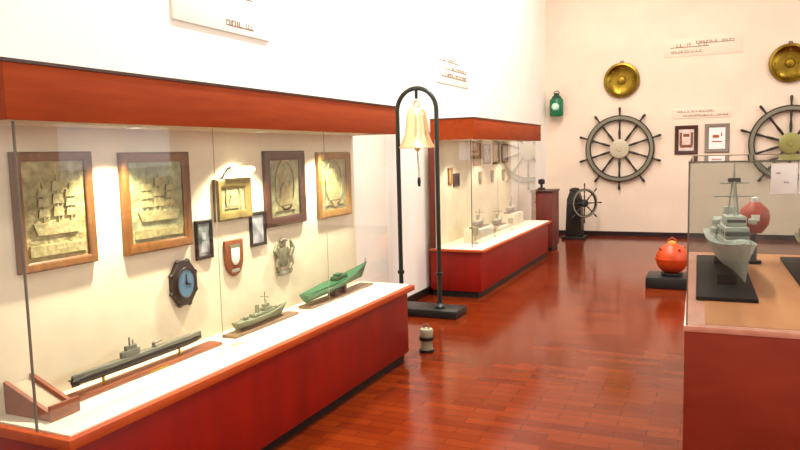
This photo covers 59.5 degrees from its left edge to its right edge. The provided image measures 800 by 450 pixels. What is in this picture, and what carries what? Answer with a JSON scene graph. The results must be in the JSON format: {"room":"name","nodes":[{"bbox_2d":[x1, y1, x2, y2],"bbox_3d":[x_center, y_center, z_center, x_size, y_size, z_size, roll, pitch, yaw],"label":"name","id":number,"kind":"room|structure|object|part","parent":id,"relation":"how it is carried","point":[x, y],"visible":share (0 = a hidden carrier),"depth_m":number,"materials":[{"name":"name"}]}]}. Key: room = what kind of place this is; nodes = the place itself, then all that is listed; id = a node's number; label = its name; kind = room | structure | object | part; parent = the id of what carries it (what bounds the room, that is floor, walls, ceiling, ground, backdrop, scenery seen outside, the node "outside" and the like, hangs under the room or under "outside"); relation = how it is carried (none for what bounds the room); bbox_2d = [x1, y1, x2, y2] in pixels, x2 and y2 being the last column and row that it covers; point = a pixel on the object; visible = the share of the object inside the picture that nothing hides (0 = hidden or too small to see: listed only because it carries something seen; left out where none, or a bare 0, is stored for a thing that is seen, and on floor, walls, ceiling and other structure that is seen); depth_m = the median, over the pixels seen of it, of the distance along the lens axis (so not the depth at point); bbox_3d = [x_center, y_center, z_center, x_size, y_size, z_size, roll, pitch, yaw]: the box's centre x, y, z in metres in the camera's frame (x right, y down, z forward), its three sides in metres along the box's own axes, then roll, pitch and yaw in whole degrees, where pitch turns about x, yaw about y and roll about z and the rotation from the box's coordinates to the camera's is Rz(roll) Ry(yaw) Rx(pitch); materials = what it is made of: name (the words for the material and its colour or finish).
{"room":"museum","nodes":[
{"label":"museum","id":0,"kind":"room"},
{"bbox_2d":[0,0,545,296],"bbox_3d":[-0.914,-1.729,5.414,0.200,5.600,17.400,1,6,24],"label":"wall","id":1,"kind":"structure","parent":0,"point":[369,51],"depth_m":6.63,"materials":[{"name":"paint"}]},
{"bbox_2d":[170,0,269,41],"bbox_3d":[-1.161,-1.522,4.611,0.022,0.480,1.000,1,6,24],"label":"wall sign","id":2,"kind":"object","parent":1,"relation":"attached to","point":[249,18],"visible":1,"depth_m":4.65,"materials":[{"name":"paper"}]},
{"bbox_2d":[407,286,432,301],"bbox_3d":[-0.747,1.016,5.645,0.020,0.085,17.400,1,6,24],"label":"baseboard","id":3,"kind":"structure","parent":1,"relation":"attached to","point":[421,294],"depth_m":7.76,"materials":[{"name":"black wood"}]},
{"bbox_2d":[435,52,467,88],"bbox_3d":[0.650,-1.888,8.605,0.010,0.340,1.150,1,6,24],"label":"wall sign","id":4,"kind":"object","parent":1,"relation":"attached to","point":[449,70],"visible":1,"depth_m":8.55,"materials":[{"name":"paper"}]},
{"bbox_2d":[273,235,799,449],"bbox_3d":[3.572,1.199,3.699,9.900,0.100,17.800,1,6,24],"label":"floor","id":5,"kind":"structure","parent":0,"point":[573,350],"depth_m":5.14,"materials":[{"name":"brown wood"}]},
{"bbox_2d":[0,57,414,449],"bbox_3d":[-0.794,0.239,4.002,0.500,1.962,3.256,1,6,24],"label":"display case","id":6,"kind":"object","parent":5,"relation":"on","point":[56,325],"visible":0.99,"depth_m":3.44,"materials":[{"name":"red wood"}]},
{"bbox_2d":[3,373,79,421],"bbox_3d":[-1.437,0.689,2.809,0.261,0.130,0.137,1,6,24],"label":"stand","id":7,"kind":"object","parent":6,"relation":"on","point":[53,404],"visible":0.98,"depth_m":2.79,"materials":[{"name":"brown wood"}]},
{"bbox_2d":[13,379,61,407],"bbox_3d":[-1.450,0.693,2.816,0.233,0.100,0.097,1,6,24],"label":"sign","id":8,"kind":"object","parent":7,"relation":"on","point":[47,395],"depth_m":2.82,"materials":[{"name":"beige paper"}]},
{"bbox_2d":[7,151,98,274],"bbox_3d":[-1.467,-0.063,2.991,0.035,0.498,0.390,1,6,24],"label":"relief plaque","id":9,"kind":"object","parent":6,"relation":"attached to","point":[57,188],"visible":0.98,"depth_m":2.98,"materials":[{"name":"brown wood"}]},
{"bbox_3d":[-1.477,-0.064,2.996,0.012,0.418,0.310,1,6,24],"label":"relief panel","id":10,"kind":"part","parent":9,"relation":"part of","materials":[{"name":"gold metal"}]},
{"bbox_2d":[126,126,142,128],"bbox_3d":[-1.191,-0.437,3.144,0.072,0.008,0.072,1,6,24],"label":"recessed light","id":11,"kind":"object","parent":6,"relation":"on","point":[128,127],"depth_m":3.12,"materials":[{"name":"white"}]},
{"bbox_2d":[67,331,221,401],"bbox_3d":[-1.195,0.599,3.339,0.092,0.190,0.960,1,6,24],"label":"model","id":12,"kind":"object","parent":6,"relation":"on","point":[132,355],"visible":0.94,"depth_m":3.24},
{"bbox_3d":[-1.211,0.605,3.306,0.034,0.022,0.805,1,6,24],"label":"deck casing","id":13,"kind":"part","parent":12,"relation":"part of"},
{"bbox_3d":[-1.148,0.684,3.339,0.002,0.010,0.120,1,6,24],"label":"name plate","id":14,"kind":"part","parent":12,"relation":"part of","materials":[{"name":"gold metal"}]},
{"bbox_2d":[117,152,192,255],"bbox_3d":[-1.220,-0.119,3.533,0.035,0.495,0.465,1,6,24],"label":"relief plaque","id":15,"kind":"object","parent":6,"relation":"attached to","point":[155,191],"visible":1,"depth_m":3.51,"materials":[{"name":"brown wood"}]},
{"bbox_3d":[-1.231,-0.120,3.538,0.012,0.395,0.365,1,6,24],"label":"relief panel","id":16,"kind":"part","parent":15,"relation":"part of","materials":[{"name":"gold metal"}]},
{"bbox_3d":[-1.001,0.035,4.105,0.030,1.150,3.080,1,6,24],"label":"panel","id":17,"kind":"part","parent":6,"relation":"part of","materials":[{"name":"glass"}]},
{"bbox_2d":[168,258,197,307],"bbox_3d":[-1.144,0.307,3.712,0.042,0.254,0.209,1,6,24],"label":"wall clock","id":18,"kind":"object","parent":6,"relation":"attached to","point":[182,277],"visible":1,"depth_m":3.69,"materials":[{"name":"black paint"}]},
{"bbox_2d":[0,61,395,135],"bbox_3d":[-0.872,-0.625,3.911,0.400,0.197,3.190,1,6,24],"label":"hood","id":19,"kind":"object","parent":6,"relation":"attached to","point":[35,95],"depth_m":3.11,"materials":[{"name":"brown wood"}]},
{"bbox_2d":[194,219,213,260],"bbox_3d":[-1.081,0.081,3.868,0.020,0.217,0.135,1,6,24],"label":"photo frame","id":20,"kind":"object","parent":6,"relation":"attached to","point":[203,229],"visible":1,"depth_m":3.86,"materials":[{"name":"black paint"}]},
{"bbox_2d":[198,223,209,255],"bbox_3d":[-1.087,0.081,3.870,0.008,0.177,0.095,1,6,24],"label":"print","id":21,"kind":"object","parent":20,"relation":"attached to","point":[203,228],"depth_m":3.87},
{"bbox_2d":[0,281,409,436],"bbox_3d":[-0.783,0.614,4.081,0.470,0.007,3.120,1,6,24],"label":"shelf","id":22,"kind":"object","parent":6,"relation":"attached to","point":[98,410],"depth_m":3.38,"materials":[{"name":"white laminate"}]},
{"bbox_2d":[212,177,252,221],"bbox_3d":[-0.970,-0.151,4.084,0.035,0.240,0.325,1,6,24],"label":"picture","id":23,"kind":"object","parent":6,"relation":"attached to","point":[233,200],"visible":1,"depth_m":4.07,"materials":[{"name":"gold metal"}]},
{"bbox_3d":[-0.981,-0.152,4.088,0.012,0.130,0.215,1,6,24],"label":"relief panel","id":24,"kind":"part","parent":23,"relation":"part of","materials":[{"name":"gold metal"}]},
{"bbox_2d":[223,238,242,275],"bbox_3d":[-0.972,0.193,4.107,0.026,0.215,0.165,1,6,24],"label":"shield","id":25,"kind":"object","parent":6,"relation":"attached to","point":[232,249],"visible":1,"depth_m":4.09,"materials":[{"name":"brown wood"}]},
{"bbox_3d":[-0.966,0.122,4.096,0.006,0.020,0.090,1,6,24],"label":"plate","id":26,"kind":"part","parent":25,"relation":"part of","materials":[{"name":"metal"}]},
{"bbox_3d":[-0.963,0.265,4.111,0.005,0.020,0.070,1,6,24],"label":"name plate","id":27,"kind":"part","parent":25,"relation":"part of","materials":[{"name":"silver metal"}]},
{"bbox_2d":[228,341,245,346],"bbox_3d":[-0.878,0.641,3.774,0.044,0.003,0.100,1,6,24],"label":"label card","id":28,"kind":"object","parent":6,"relation":"on","point":[238,342],"visible":1,"depth_m":3.77,"materials":[{"name":"white paper"}]},
{"bbox_2d":[221,166,254,178],"bbox_3d":[-0.943,-0.309,4.081,0.078,0.069,0.226,1,6,24],"label":"picture light","id":29,"kind":"object","parent":6,"relation":"attached to","point":[247,169],"visible":1,"depth_m":4.04,"materials":[{"name":"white metal"}]},
{"bbox_3d":[-0.920,-0.320,4.083,0.040,0.040,0.200,1,6,24],"label":"lamp shade","id":30,"kind":"part","parent":29,"relation":"part of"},
{"bbox_2d":[249,211,266,246],"bbox_3d":[-0.875,0.024,4.319,0.020,0.210,0.155,1,6,24],"label":"photo frame","id":31,"kind":"object","parent":6,"relation":"attached to","point":[257,222],"visible":0.95,"depth_m":4.32,"materials":[{"name":"black paint"}]},
{"bbox_2d":[252,214,263,243],"bbox_3d":[-0.881,0.024,4.322,0.008,0.170,0.115,1,6,24],"label":"print","id":32,"kind":"object","parent":31,"relation":"attached to","point":[257,219],"depth_m":4.32},
{"bbox_2d":[223,291,298,338],"bbox_3d":[-0.823,0.500,4.181,0.100,0.200,0.640,1,6,24],"label":"model","id":33,"kind":"object","parent":6,"relation":"on","point":[268,315],"visible":0.98,"depth_m":4.13},
{"bbox_2d":[261,151,306,227],"bbox_3d":[-0.746,-0.242,4.574,0.035,0.482,0.455,1,6,24],"label":"relief plaque","id":34,"kind":"object","parent":6,"relation":"attached to","point":[283,172],"visible":1,"depth_m":4.55,"materials":[{"name":"brown wood"}]},
{"bbox_3d":[-0.757,-0.243,4.578,0.012,0.362,0.335,1,6,24],"label":"relief panel","id":35,"kind":"part","parent":34,"relation":"part of","materials":[{"name":"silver metal"}]},
{"bbox_2d":[273,238,294,275],"bbox_3d":[-0.756,0.205,4.573,0.036,0.246,0.234,1,6,24],"label":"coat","id":36,"kind":"object","parent":6,"relation":"attached to","point":[282,255],"visible":1,"depth_m":4.56,"materials":[{"name":"metal"}]},
{"bbox_3d":[-0.763,0.118,4.567,0.024,0.071,0.076,1,6,24],"label":"crown","id":37,"kind":"part","parent":36,"relation":"part of","materials":[{"name":"metal"}]},
{"bbox_2d":[315,152,351,219],"bbox_3d":[-0.481,-0.299,5.156,0.035,0.475,0.470,1,6,24],"label":"relief plaque","id":38,"kind":"object","parent":6,"relation":"attached to","point":[337,172],"visible":0.99,"depth_m":5.13,"materials":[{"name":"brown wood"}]},
{"bbox_3d":[-0.492,-0.299,5.161,0.012,0.365,0.360,1,6,24],"label":"relief panel","id":39,"kind":"part","parent":38,"relation":"part of","materials":[{"name":"gold metal"}]},
{"bbox_2d":[298,258,372,308],"bbox_3d":[-0.443,0.401,5.002,0.130,0.214,0.916,1,6,24],"label":"model","id":40,"kind":"object","parent":6,"relation":"on","point":[337,288],"visible":0.99,"depth_m":4.92},
{"bbox_2d":[419,323,433,353],"bbox_3d":[0.216,0.911,5.681,0.124,0.238,0.124,1,6,24],"label":"deck fitting","id":41,"kind":"object","parent":5,"relation":"on","point":[426,337],"visible":1,"depth_m":5.64,"materials":[{"name":"grey wood"}]},
{"bbox_3d":[0.218,1.019,5.692,0.124,0.022,0.124,1,6,24],"label":"plate","id":42,"kind":"part","parent":41,"relation":"part of","materials":[{"name":"black metal"}]},
{"bbox_2d":[395,86,466,319],"bbox_3d":[0.261,-0.230,6.919,0.700,2.259,0.330,1,6,24],"label":"stand","id":43,"kind":"object","parent":5,"relation":"on","point":[438,310],"visible":0.8,"depth_m":6.88,"materials":[{"name":"black metal"}]},
{"bbox_2d":[399,99,434,186],"bbox_3d":[0.168,-0.804,6.858,0.362,0.856,0.362,1,6,24],"label":"bell","id":44,"kind":"object","parent":43,"relation":"hanging from","point":[417,136],"visible":0.99,"depth_m":6.75,"materials":[{"name":"gold metal"}]},
{"bbox_2d":[428,117,551,297],"bbox_3d":[1.311,-0.352,9.227,0.640,1.987,3.400,1,6,24],"label":"display case","id":45,"kind":"object","parent":5,"relation":"on","point":[470,270],"visible":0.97,"depth_m":8.42,"materials":[{"name":"red paint"}]},
{"bbox_3d":[0.359,-0.340,7.818,0.070,1.207,0.018,1,6,24],"label":"post","id":46,"kind":"part","parent":45,"relation":"part of","materials":[{"name":"brown wood"}]},
{"bbox_2d":[447,167,452,184],"bbox_3d":[0.599,-0.581,8.321,0.020,0.200,0.140,1,6,24],"label":"framed picture","id":47,"kind":"object","parent":45,"relation":"attached to","point":[449,170],"visible":1,"depth_m":8.32,"materials":[{"name":"brown wood"}]},
{"bbox_2d":[453,173,459,186],"bbox_3d":[0.687,-0.548,8.517,0.020,0.160,0.200,1,6,24],"label":"framed picture","id":48,"kind":"object","parent":45,"relation":"attached to","point":[456,176],"visible":1,"depth_m":8.52,"materials":[{"name":"brown wood"}]},
{"bbox_2d":[458,142,468,159],"bbox_3d":[0.800,-0.928,8.765,0.006,0.230,0.400,1,6,24],"label":"notice sheet","id":49,"kind":"object","parent":45,"relation":"attached to","point":[463,147],"visible":1,"depth_m":8.74,"materials":[{"name":"white paper"}]},
{"bbox_3d":[1.025,-0.509,9.328,0.030,1.207,3.300,1,6,24],"label":"panel","id":50,"kind":"part","parent":45,"relation":"part of","materials":[{"name":"glass"}]},
{"bbox_2d":[472,226,478,243],"bbox_3d":[0.875,0.120,8.142,0.080,0.200,0.080,1,6,24],"label":"trophy","id":51,"kind":"object","parent":45,"relation":"on","point":[474,228],"visible":0.95,"depth_m":8.11,"materials":[{"name":"brown wood"}]},
{"bbox_2d":[472,143,480,165],"bbox_3d":[1.014,-0.933,9.220,0.020,0.300,0.300,1,6,24],"label":"framed picture","id":52,"kind":"object","parent":45,"relation":"attached to","point":[476,146],"visible":1,"depth_m":9.21,"materials":[{"name":"brown wood"}]},
{"bbox_2d":[474,145,479,162],"bbox_3d":[1.008,-0.933,9.222,0.008,0.240,0.240,1,6,24],"label":"print","id":53,"kind":"object","parent":52,"relation":"attached to","point":[476,147],"depth_m":9.23},
{"bbox_2d":[464,225,493,242],"bbox_3d":[0.957,0.105,8.467,0.220,0.160,0.500,1,6,24],"label":"block","id":54,"kind":"object","parent":45,"relation":"on","point":[486,233],"visible":0.8,"depth_m":8.27,"materials":[{"name":"white laminate"}]},
{"bbox_2d":[469,209,488,228],"bbox_3d":[0.952,-0.084,8.448,0.120,0.220,0.460,1,6,24],"label":"model","id":55,"kind":"object","parent":54,"relation":"on","point":[479,220],"visible":0.94,"depth_m":8.40},
{"bbox_2d":[478,172,481,183],"bbox_3d":[1.080,-0.629,9.378,0.022,0.170,0.130,1,6,24],"label":"shield","id":56,"kind":"object","parent":45,"relation":"attached to","point":[479,173],"visible":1,"depth_m":9.34,"materials":[{"name":"brown wood"}]},
{"bbox_2d":[430,118,540,140],"bbox_3d":[1.219,-1.213,9.128,0.520,0.225,3.120,1,6,24],"label":"hood","id":57,"kind":"object","parent":45,"relation":"attached to","point":[450,129],"depth_m":7.99,"materials":[{"name":"brown wood"}]},
{"bbox_2d":[483,144,490,163],"bbox_3d":[1.195,-0.978,9.618,0.020,0.280,0.300,1,6,24],"label":"framed picture","id":58,"kind":"object","parent":45,"relation":"attached to","point":[486,147],"visible":1,"depth_m":9.61},
{"bbox_2d":[485,146,489,161],"bbox_3d":[1.190,-0.978,9.621,0.008,0.220,0.240,1,6,24],"label":"print","id":59,"kind":"object","parent":58,"relation":"attached to","point":[487,148],"depth_m":9.65},
{"bbox_2d":[430,220,547,249],"bbox_3d":[1.308,0.100,9.278,0.610,0.007,3.340,1,6,24],"label":"shelf","id":60,"kind":"object","parent":45,"relation":"attached to","point":[456,243],"depth_m":8.43,"materials":[{"name":"white laminate"}]},
{"bbox_2d":[491,170,493,181],"bbox_3d":[1.307,-0.685,9.876,0.022,0.170,0.130,1,6,24],"label":"shield","id":61,"kind":"object","parent":45,"relation":"attached to","point":[492,171],"visible":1,"depth_m":9.85,"materials":[{"name":"brown wood"}]},
{"bbox_2d":[492,143,499,163],"bbox_3d":[1.377,-1.022,10.017,0.020,0.300,0.300,1,6,24],"label":"framed picture","id":62,"kind":"object","parent":45,"relation":"attached to","point":[494,145],"visible":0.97,"depth_m":9.99,"materials":[{"name":"brown wood"}]},
{"bbox_2d":[494,145,498,161],"bbox_3d":[1.371,-1.023,10.019,0.008,0.240,0.240,1,6,24],"label":"print","id":63,"kind":"object","parent":62,"relation":"attached to","point":[495,146],"depth_m":10.03},
{"bbox_2d":[492,224,510,234],"bbox_3d":[1.288,0.054,9.194,0.220,0.100,0.500,1,6,24],"label":"block","id":64,"kind":"object","parent":45,"relation":"on","point":[505,228],"visible":0.47,"depth_m":9.07,"materials":[{"name":"white laminate"}]},
{"bbox_2d":[491,208,505,226],"bbox_3d":[1.284,-0.105,9.178,0.120,0.220,0.460,1,6,24],"label":"model","id":65,"kind":"object","parent":64,"relation":"on","point":[497,221],"visible":0.98,"depth_m":9.13},
{"bbox_2d":[502,169,504,180],"bbox_3d":[1.534,-0.741,10.374,0.022,0.170,0.130,1,6,24],"label":"shield","id":66,"kind":"object","parent":45,"relation":"attached to","point":[503,170],"visible":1,"depth_m":10.35,"materials":[{"name":"brown wood"}]},
{"bbox_2d":[501,144,507,162],"bbox_3d":[1.558,-1.067,10.415,0.020,0.280,0.300,1,6,24],"label":"framed picture","id":67,"kind":"object","parent":45,"relation":"attached to","point":[504,147],"visible":1,"depth_m":10.41,"materials":[{"name":"brown wood"}]},
{"bbox_2d":[503,146,506,160],"bbox_3d":[1.552,-1.067,10.417,0.008,0.220,0.240,1,6,24],"label":"print","id":68,"kind":"object","parent":67,"relation":"attached to","point":[504,147],"depth_m":10.44},
{"bbox_2d":[507,218,512,229],"bbox_3d":[1.502,-0.014,9.520,0.080,0.160,0.080,1,6,24],"label":"trophy","id":69,"kind":"object","parent":45,"relation":"on","point":[510,220],"visible":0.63,"depth_m":9.49,"materials":[{"name":"brown wood"}]},
{"bbox_2d":[507,218,512,224],"bbox_3d":[1.502,-0.024,9.519,0.080,0.140,0.080,1,6,24],"label":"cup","id":70,"kind":"object","parent":69,"relation":"on","point":[510,220],"depth_m":9.49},
{"bbox_2d":[499,211,522,228],"bbox_3d":[1.580,-0.077,9.930,0.220,0.200,0.500,1,6,24],"label":"block","id":71,"kind":"object","parent":45,"relation":"on","point":[517,217],"visible":0.59,"depth_m":9.72,"materials":[{"name":"white laminate"}]},
{"bbox_2d":[504,195,518,213],"bbox_3d":[1.575,-0.297,9.908,0.120,0.240,0.440,1,6,24],"label":"model","id":72,"kind":"object","parent":71,"relation":"on","point":[510,209],"visible":1,"depth_m":9.86},
{"bbox_2d":[530,189,559,250],"bbox_3d":[2.376,-0.092,11.444,0.360,0.975,0.540,1,6,24],"label":"wooden pedestal","id":73,"kind":"object","parent":5,"relation":"on","point":[544,203],"visible":0.69,"depth_m":11.21,"materials":[{"name":"brown wood"}]},
{"bbox_2d":[538,179,544,189],"bbox_3d":[2.307,-0.666,11.411,0.120,0.175,0.120,1,6,24],"label":"instrument","id":74,"kind":"object","parent":73,"relation":"on","point":[541,182],"visible":1,"depth_m":11.37,"materials":[{"name":"black metal"}]},
{"bbox_2d":[562,187,587,239],"bbox_3d":[3.177,-0.218,12.722,0.400,0.930,0.400,1,6,24],"label":"stand","id":75,"kind":"object","parent":5,"relation":"on","point":[574,230],"visible":0.8,"depth_m":12.62,"materials":[{"name":"black paint"}]},
{"bbox_3d":[3.188,0.220,12.766,0.400,0.050,0.400,1,6,24],"label":"foot plate","id":76,"kind":"part","parent":75,"relation":"part of","materials":[{"name":"black paint"}]},
{"bbox_2d":[567,183,601,223],"bbox_3d":[3.271,-0.385,12.412,0.720,0.720,0.079,-3,6,-18],"label":"hand helm","id":77,"kind":"object","parent":75,"relation":"attached to","point":[584,203],"visible":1,"depth_m":12.39,"materials":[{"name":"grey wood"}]},
{"bbox_2d":[645,271,686,289],"bbox_3d":[3.127,0.629,8.167,0.460,0.160,0.480,1,6,24],"label":"plinth","id":78,"kind":"object","parent":5,"relation":"on","point":[654,279],"visible":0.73,"depth_m":7.99,"materials":[{"name":"black paint"}]},
{"bbox_2d":[655,237,686,273],"bbox_3d":[3.156,0.352,8.123,0.372,0.431,0.372,1,6,24],"label":"buoy","id":79,"kind":"object","parent":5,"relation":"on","point":[671,257],"visible":0.91,"depth_m":8.01,"materials":[{"name":"orange metal"}]},
{"bbox_2d":[682,153,799,449],"bbox_3d":[2.361,0.371,4.042,1.300,1.538,2.450,1,6,23],"label":"display case","id":80,"kind":"object","parent":5,"relation":"on","point":[741,386],"depth_m":3.14,"materials":[{"name":"red paint"}]},
{"bbox_3d":[1.767,-0.032,4.250,0.007,0.731,2.412,1,6,23],"label":"glass pane","id":81,"kind":"part","parent":80,"relation":"part of","materials":[{"name":"clear glass"}]},
{"bbox_2d":[696,163,758,302],"bbox_3d":[2.003,-0.030,4.298,0.327,0.700,1.560,1,6,23],"label":"model","id":82,"kind":"object","parent":80,"relation":"on","point":[721,276],"visible":0.99,"depth_m":4.09},
{"bbox_3d":[1.996,0.308,4.338,0.295,0.020,1.560,1,6,23],"label":"board","id":83,"kind":"part","parent":82,"relation":"part of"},
{"bbox_3d":[2.343,-0.388,3.965,1.276,0.006,2.426,1,6,23],"label":"glass lid","id":84,"kind":"part","parent":80,"relation":"part of","materials":[{"name":"clear glass"}]},
{"bbox_2d":[739,197,769,263],"bbox_3d":[2.414,0.034,4.772,0.190,0.458,0.194,1,6,23],"label":"model","id":85,"kind":"object","parent":80,"relation":"on","point":[754,209],"visible":0.87,"depth_m":4.71},
{"bbox_3d":[2.418,0.152,4.786,0.040,0.180,0.040,1,6,23],"label":"post","id":86,"kind":"part","parent":85,"relation":"part of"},
{"bbox_2d":[751,197,758,201],"bbox_3d":[2.410,-0.174,4.753,0.044,0.040,0.044,1,6,23],"label":"lamp","id":87,"kind":"object","parent":85,"relation":"on","point":[754,199],"depth_m":4.74,"materials":[{"name":"white paper"}]},
{"bbox_3d":[2.378,-0.048,4.683,0.050,0.040,0.019,1,6,23],"label":"plate","id":88,"kind":"part","parent":85,"relation":"part of","materials":[{"name":"white paper"}]},
{"bbox_2d":[770,163,797,192],"bbox_3d":[1.627,-0.198,2.965,0.100,0.128,0.004,1,6,23],"label":"paper notice","id":89,"kind":"object","parent":80,"relation":"attached to","point":[784,176],"visible":1,"depth_m":2.96,"materials":[{"name":"grey paper"}]},
{"bbox_2d":[780,228,799,285],"bbox_3d":[2.580,0.005,4.312,0.300,0.600,1.150,1,6,23],"label":"model","id":90,"kind":"object","parent":80,"relation":"on","point":[792,264],"visible":1,"depth_m":4.56},
{"bbox_3d":[2.587,0.293,4.341,0.300,0.020,1.150,1,6,23],"label":"board","id":91,"kind":"part","parent":90,"relation":"part of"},
{"bbox_2d":[798,163,799,192],"bbox_3d":[1.724,-0.196,2.924,0.100,0.128,0.004,1,6,23],"label":"paper notice","id":92,"kind":"object","parent":80,"relation":"attached to","point":[799,163],"visible":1,"depth_m":2.94,"materials":[{"name":"grey paper"}]},
{"bbox_2d":[546,0,799,234],"bbox_3d":[7.131,-2.527,11.380,9.900,5.600,0.200,1,6,24],"label":"wall","id":93,"kind":"structure","parent":0,"point":[585,38],"depth_m":12.45,"materials":[{"name":"paint"}]},
{"bbox_2d":[550,90,562,116],"bbox_3d":[2.919,-2.270,13.062,0.250,0.476,0.280,1,6,24],"label":"lantern","id":94,"kind":"object","parent":93,"relation":"attached to","point":[556,102],"visible":1,"depth_m":12.98,"materials":[{"name":"green metal"}]},
{"bbox_2d":[579,107,660,189],"bbox_3d":[4.001,-1.390,12.760,1.434,1.500,0.107,1,6,24],"label":"wheel","id":95,"kind":"object","parent":93,"relation":"attached to","point":[619,148],"visible":1,"depth_m":12.71,"materials":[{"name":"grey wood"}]},
{"bbox_2d":[604,61,639,97],"bbox_3d":[4.000,-2.630,12.637,0.630,0.665,0.085,1,6,24],"label":"gong","id":96,"kind":"object","parent":93,"relation":"attached to","point":[621,80],"visible":1,"depth_m":12.63,"materials":[{"name":"gold metal"}]},
{"bbox_2d":[559,230,795,239],"bbox_3d":[7.162,0.227,11.553,9.480,0.085,0.020,1,6,24],"label":"baseboard","id":97,"kind":"structure","parent":93,"relation":"attached to","point":[561,232],"depth_m":12.65,"materials":[{"name":"black wood"}]},
{"bbox_2d":[675,125,697,154],"bbox_3d":[5.039,-1.497,12.322,0.378,0.505,0.030,1,6,24],"label":"wall picture","id":98,"kind":"object","parent":93,"relation":"attached to","point":[686,137],"visible":1,"depth_m":12.32,"materials":[{"name":"brown wood"}]},
{"bbox_2d":[679,129,693,150],"bbox_3d":[5.043,-1.498,12.331,0.258,0.385,0.010,1,6,24],"label":"print","id":99,"kind":"object","parent":98,"relation":"attached to","point":[686,136],"depth_m":12.32},
{"bbox_2d":[673,107,731,118],"bbox_3d":[5.254,-1.949,12.184,0.950,0.170,0.010,1,6,24],"label":"wall sign","id":100,"kind":"object","parent":93,"relation":"attached to","point":[717,111],"visible":1,"depth_m":12.18,"materials":[{"name":"paper"}]},
{"bbox_2d":[664,34,742,57],"bbox_3d":[5.217,-3.083,12.074,1.250,0.300,0.010,1,6,24],"label":"wall sign","id":101,"kind":"object","parent":93,"relation":"attached to","point":[727,43],"visible":1,"depth_m":12.06,"materials":[{"name":"paper"}]},
{"bbox_2d":[705,123,729,152],"bbox_3d":[5.488,-1.505,12.116,0.390,0.500,0.030,1,6,24],"label":"wall picture","id":102,"kind":"object","parent":93,"relation":"attached to","point":[717,136],"visible":1,"depth_m":12.11,"materials":[{"name":"white paper"}]},
{"bbox_2d":[709,127,725,148],"bbox_3d":[5.492,-1.506,12.125,0.270,0.380,0.010,1,6,24],"label":"print","id":103,"kind":"object","parent":102,"relation":"attached to","point":[717,135],"depth_m":12.12,"materials":[{"name":"white paper"}]},
{"bbox_2d":[740,95,799,181],"bbox_3d":[6.485,-1.360,11.632,1.510,1.580,0.107,1,6,24],"label":"wheel","id":104,"kind":"object","parent":93,"relation":"attached to","point":[789,143],"visible":0.75,"depth_m":11.66,"materials":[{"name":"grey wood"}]},
{"bbox_2d":[768,41,799,82],"bbox_3d":[6.426,-2.688,11.526,0.640,0.675,0.085,1,6,24],"label":"gong","id":105,"kind":"object","parent":93,"relation":"attached to","point":[784,62],"visible":1,"depth_m":11.55,"materials":[{"name":"gold metal"}]}
]}

